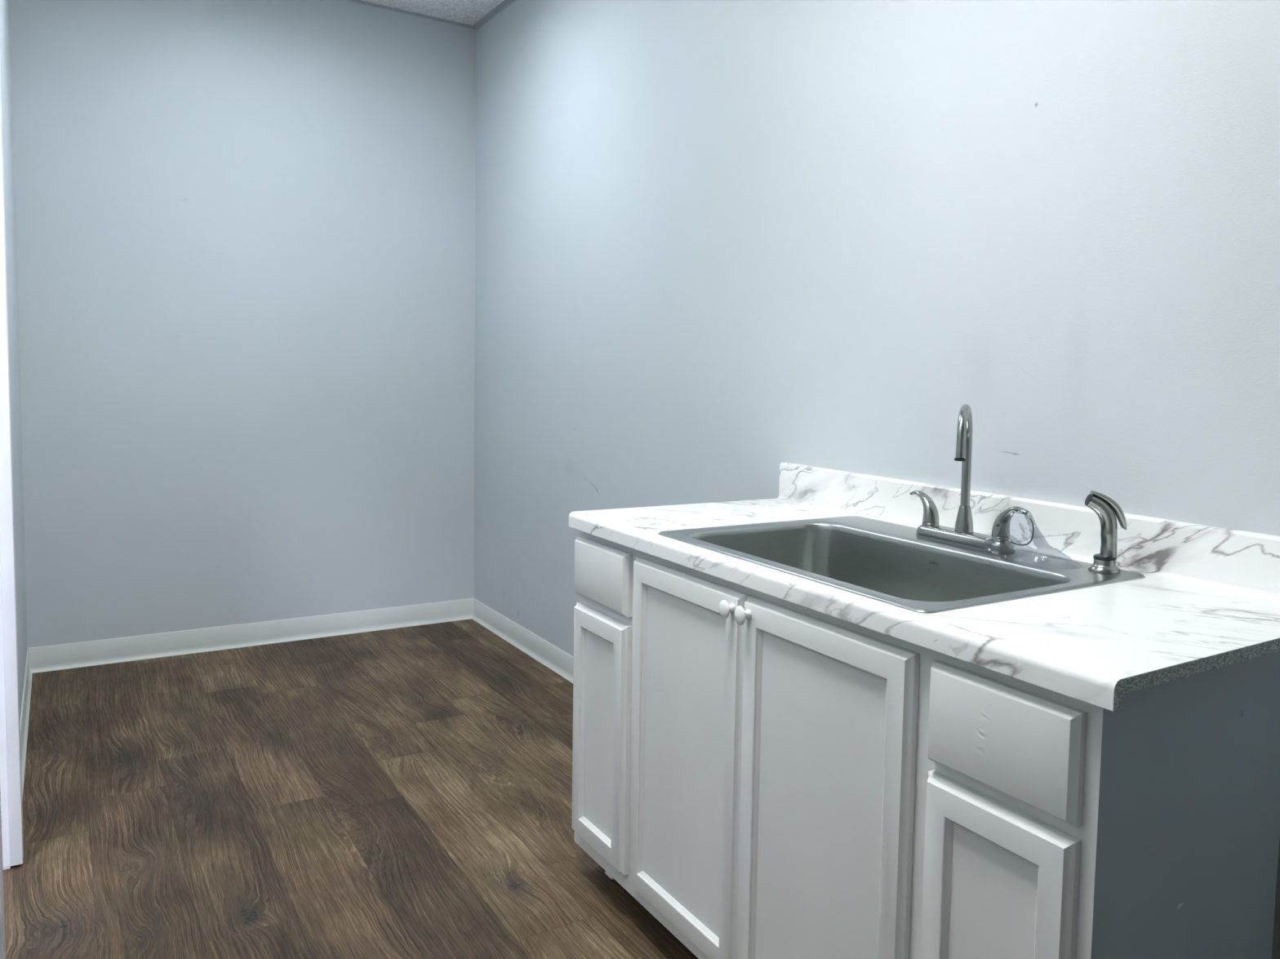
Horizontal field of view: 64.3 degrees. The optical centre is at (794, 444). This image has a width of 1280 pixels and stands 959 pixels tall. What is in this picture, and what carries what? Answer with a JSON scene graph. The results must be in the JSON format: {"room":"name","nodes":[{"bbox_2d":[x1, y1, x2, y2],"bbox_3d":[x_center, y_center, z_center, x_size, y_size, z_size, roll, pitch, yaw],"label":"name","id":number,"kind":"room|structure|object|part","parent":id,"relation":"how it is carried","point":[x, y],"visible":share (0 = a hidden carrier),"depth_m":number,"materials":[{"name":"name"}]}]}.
{"room":"office kitchenette","nodes":[
{"label":"office kitchenette","id":0,"kind":"room"},
{"bbox_2d":[0,0,27,870],"bbox_3d":[-1.096,-0.288,1.178,0.120,2.882,6.600,-1,5,-36],"label":"wall","id":1,"kind":"structure","parent":0,"point":[5,43],"depth_m":3.41,"materials":[{"name":"paint"}]},
{"bbox_2d":[0,786,5,958],"bbox_3d":[-1.351,0.057,1.660,0.025,2.099,0.066,-1,5,-36],"label":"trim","id":2,"kind":"structure","parent":1,"relation":"attached to","point":[2,947],"depth_m":1.70,"materials":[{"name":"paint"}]},
{"bbox_2d":[0,546,9,867],"bbox_3d":[-1.689,0.054,1.998,0.120,2.037,0.896,-1,5,-36],"label":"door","id":3,"kind":"structure","parent":1,"relation":"in","point":[3,762],"depth_m":2.44,"materials":[{"name":"paint"}]},
{"bbox_2d":[0,62,23,866],"bbox_3d":[-1.908,-0.013,2.417,0.025,2.099,0.066,-1,5,-36],"label":"trim","id":4,"kind":"structure","parent":1,"relation":"attached to","point":[8,589],"depth_m":2.42,"materials":[{"name":"paint"}]},
{"bbox_2d":[19,648,32,800],"bbox_3d":[-2.497,0.921,3.243,0.014,0.102,1.804,-1,5,-36],"label":"baseboard","id":5,"kind":"structure","parent":1,"relation":"attached to","point":[24,716],"depth_m":3.39,"materials":[{"name":"plastic"}]},
{"bbox_2d":[8,0,475,648],"bbox_3d":[-3.411,-0.526,3.635,4.720,2.882,0.120,-1,5,-36],"label":"wall","id":6,"kind":"structure","parent":0,"point":[245,229],"depth_m":4.31,"materials":[{"name":"paint"}]},
{"bbox_2d":[28,598,473,673],"bbox_3d":[-2.317,0.837,4.482,1.773,0.102,0.014,-1,5,-36],"label":"baseboard","id":7,"kind":"structure","parent":6,"relation":"attached to","point":[121,650],"depth_m":4.39,"materials":[{"name":"plastic"}]},
{"bbox_2d":[346,0,476,29],"bbox_3d":[-2.240,-1.982,4.276,1.773,0.008,0.022,-1,5,-36],"label":"trim","id":8,"kind":"structure","parent":6,"relation":"attached to","point":[362,2],"depth_m":4.63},
{"bbox_2d":[3,619,698,958],"bbox_3d":[-1.511,1.159,1.004,4.600,0.001,6.600,-1,5,-36],"label":"floor","id":9,"kind":"structure","parent":0,"point":[406,793],"depth_m":2.80,"materials":[{"name":"brown wood"}]},
{"bbox_2d":[571,530,1279,958],"bbox_3d":[0.074,0.681,2.004,0.499,0.894,1.550,-1,5,-36],"label":"base cabinet","id":10,"kind":"object","parent":9,"relation":"on","point":[766,776],"visible":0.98,"depth_m":1.53,"materials":[{"name":"paint"}]},
{"bbox_3d":[-0.460,0.686,2.377,0.007,0.474,0.172,-1,5,-36],"label":"panel","id":11,"kind":"part","parent":10,"relation":"part of","materials":[{"name":"paint"}]},
{"bbox_3d":[-0.463,0.686,2.375,0.022,0.577,0.276,-1,5,-36],"label":"door","id":12,"kind":"part","parent":10,"relation":"part of","materials":[{"name":"paint"}]},
{"bbox_3d":[-0.453,0.305,2.348,0.022,0.143,0.276,-1,5,-36],"label":"drawer","id":13,"kind":"part","parent":10,"relation":"part of","materials":[{"name":"paint"}]},
{"bbox_3d":[-0.227,0.635,2.058,0.007,0.644,0.334,-1,5,-36],"label":"panel","id":14,"kind":"part","parent":10,"relation":"part of","materials":[{"name":"paint"}]},
{"bbox_3d":[-0.230,0.635,2.056,0.022,0.747,0.437,-1,5,-36],"label":"door","id":15,"kind":"part","parent":10,"relation":"part of","materials":[{"name":"paint"}]},
{"bbox_3d":[-0.125,0.305,1.861,0.025,0.035,0.035,-1,5,-36],"label":"knob","id":16,"kind":"part","parent":10,"relation":"part of","materials":[{"name":"white ceramic"}]},
{"bbox_3d":[-0.093,0.309,1.819,0.025,0.035,0.035,-1,5,-36],"label":"knob","id":17,"kind":"part","parent":10,"relation":"part of","materials":[{"name":"white ceramic"}]},
{"bbox_3d":[0.038,0.668,1.698,0.007,0.644,0.348,-1,5,-36],"label":"panel","id":18,"kind":"part","parent":10,"relation":"part of","materials":[{"name":"paint"}]},
{"bbox_3d":[0.035,0.668,1.695,0.022,0.747,0.451,-1,5,-36],"label":"door","id":19,"kind":"part","parent":10,"relation":"part of","materials":[{"name":"paint"}]},
{"bbox_2d":[568,462,1279,711],"bbox_3d":[0.176,0.183,2.010,0.650,0.140,1.577,-1,5,-36],"label":"countertop","id":20,"kind":"structure","parent":10,"relation":"on","point":[1208,597],"depth_m":1.69,"materials":[{"name":"stone"}]},
{"bbox_2d":[657,515,1145,613],"bbox_3d":[0.170,0.317,2.000,0.565,0.211,0.840,-1,5,-36],"label":"sink","id":21,"kind":"object","parent":20,"relation":"in","point":[881,561],"visible":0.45,"depth_m":2.12,"materials":[{"name":"metal"}]},
{"bbox_2d":[988,510,1084,565],"bbox_3d":[0.469,0.175,1.952,0.106,0.094,0.215,-1,5,-36],"label":"plastic film","id":22,"kind":"object","parent":21,"relation":"on","point":[1044,548],"visible":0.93,"depth_m":1.97,"materials":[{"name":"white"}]},
{"bbox_2d":[1084,490,1126,573],"bbox_3d":[0.572,0.159,1.841,0.074,0.149,0.058,-1,5,-36],"label":"sprayer","id":23,"kind":"object","parent":21,"relation":"on","point":[1106,508],"visible":1,"depth_m":1.83,"materials":[{"name":"silver metal"}]},
{"bbox_2d":[909,404,1028,555],"bbox_3d":[0.359,0.061,2.091,0.147,0.296,0.307,1,4,-12],"label":"faucet","id":24,"kind":"object","parent":20,"relation":"on","point":[963,535],"visible":1,"depth_m":2.08,"materials":[{"name":"silver metal"}]},
{"bbox_3d":[0.283,0.135,2.197,0.037,0.064,0.086,-1,5,-36],"label":"lever","id":25,"kind":"part","parent":24,"relation":"part of","materials":[{"name":"silver metal"}]},
{"bbox_3d":[0.297,0.172,2.180,0.037,0.007,0.037,-1,5,-36],"label":"handle","id":26,"kind":"part","parent":24,"relation":"part of","materials":[{"name":"silver metal"}]},
{"bbox_3d":[0.343,0.025,2.024,0.020,0.216,0.154,3,4,15],"label":"spout","id":27,"kind":"part","parent":24,"relation":"part of","materials":[{"name":"silver metal"}]},
{"bbox_3d":[0.356,0.195,2.100,0.058,0.027,0.262,-1,5,-36],"label":"deck plate","id":28,"kind":"part","parent":24,"relation":"part of","materials":[{"name":"silver metal"}]},
{"bbox_3d":[0.416,0.187,2.018,0.037,0.007,0.037,-1,5,-36],"label":"handle","id":29,"kind":"part","parent":24,"relation":"part of","materials":[{"name":"silver metal"}]},
{"bbox_3d":[0.431,0.153,1.996,0.037,0.064,0.086,-1,5,-36],"label":"lever","id":30,"kind":"part","parent":24,"relation":"part of","materials":[{"name":"silver metal"}]},
{"bbox_3d":[0.270,0.777,1.386,0.007,0.473,0.162,-1,5,-36],"label":"panel","id":31,"kind":"part","parent":10,"relation":"part of","materials":[{"name":"paint"}]},
{"bbox_3d":[0.267,0.777,1.384,0.022,0.576,0.266,-1,5,-36],"label":"door","id":32,"kind":"part","parent":10,"relation":"part of","materials":[{"name":"paint"}]},
{"bbox_3d":[0.277,0.398,1.357,0.022,0.147,0.266,-1,5,-36],"label":"drawer","id":33,"kind":"part","parent":10,"relation":"part of","materials":[{"name":"paint"}]},
{"bbox_3d":[0.554,0.736,1.410,0.430,0.894,0.018,-1,5,-36],"label":"panel","id":34,"kind":"part","parent":10,"relation":"part of","materials":[{"name":"paint"}]},
{"bbox_2d":[362,0,504,25],"bbox_3d":[-1.433,-1.740,0.796,4.840,0.050,6.840,-1,5,-36],"label":"ceiling","id":35,"kind":"structure","parent":0,"point":[469,12],"depth_m":4.55,"materials":[{"name":"tile"}]},
{"bbox_2d":[473,0,1279,958],"bbox_3d":[0.430,-0.327,2.297,0.120,2.882,6.600,-1,5,-36],"label":"wall","id":36,"kind":"structure","parent":0,"point":[719,244],"depth_m":2.52,"materials":[{"name":"paint"}]},
{"bbox_2d":[472,0,515,29],"bbox_3d":[0.416,-1.754,2.143,0.024,0.015,6.578,-1,5,-36],"label":"trim","id":37,"kind":"structure","parent":36,"relation":"attached to","point":[505,3],"depth_m":4.59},
{"bbox_2d":[471,598,573,684],"bbox_3d":[0.339,1.060,2.357,0.014,0.102,6.600,-1,5,-36],"label":"baseboard","id":38,"kind":"structure","parent":36,"relation":"attached to","point":[553,658],"depth_m":4.44,"materials":[{"name":"plastic"}]},
{"bbox_2d":[777,462,1279,599],"bbox_3d":[0.427,0.168,2.193,0.028,0.121,1.576,-1,5,-36],"label":"backsplash","id":39,"kind":"structure","parent":36,"relation":"attached to","point":[1230,559],"depth_m":2.00,"materials":[{"name":"stone"}]}
]}

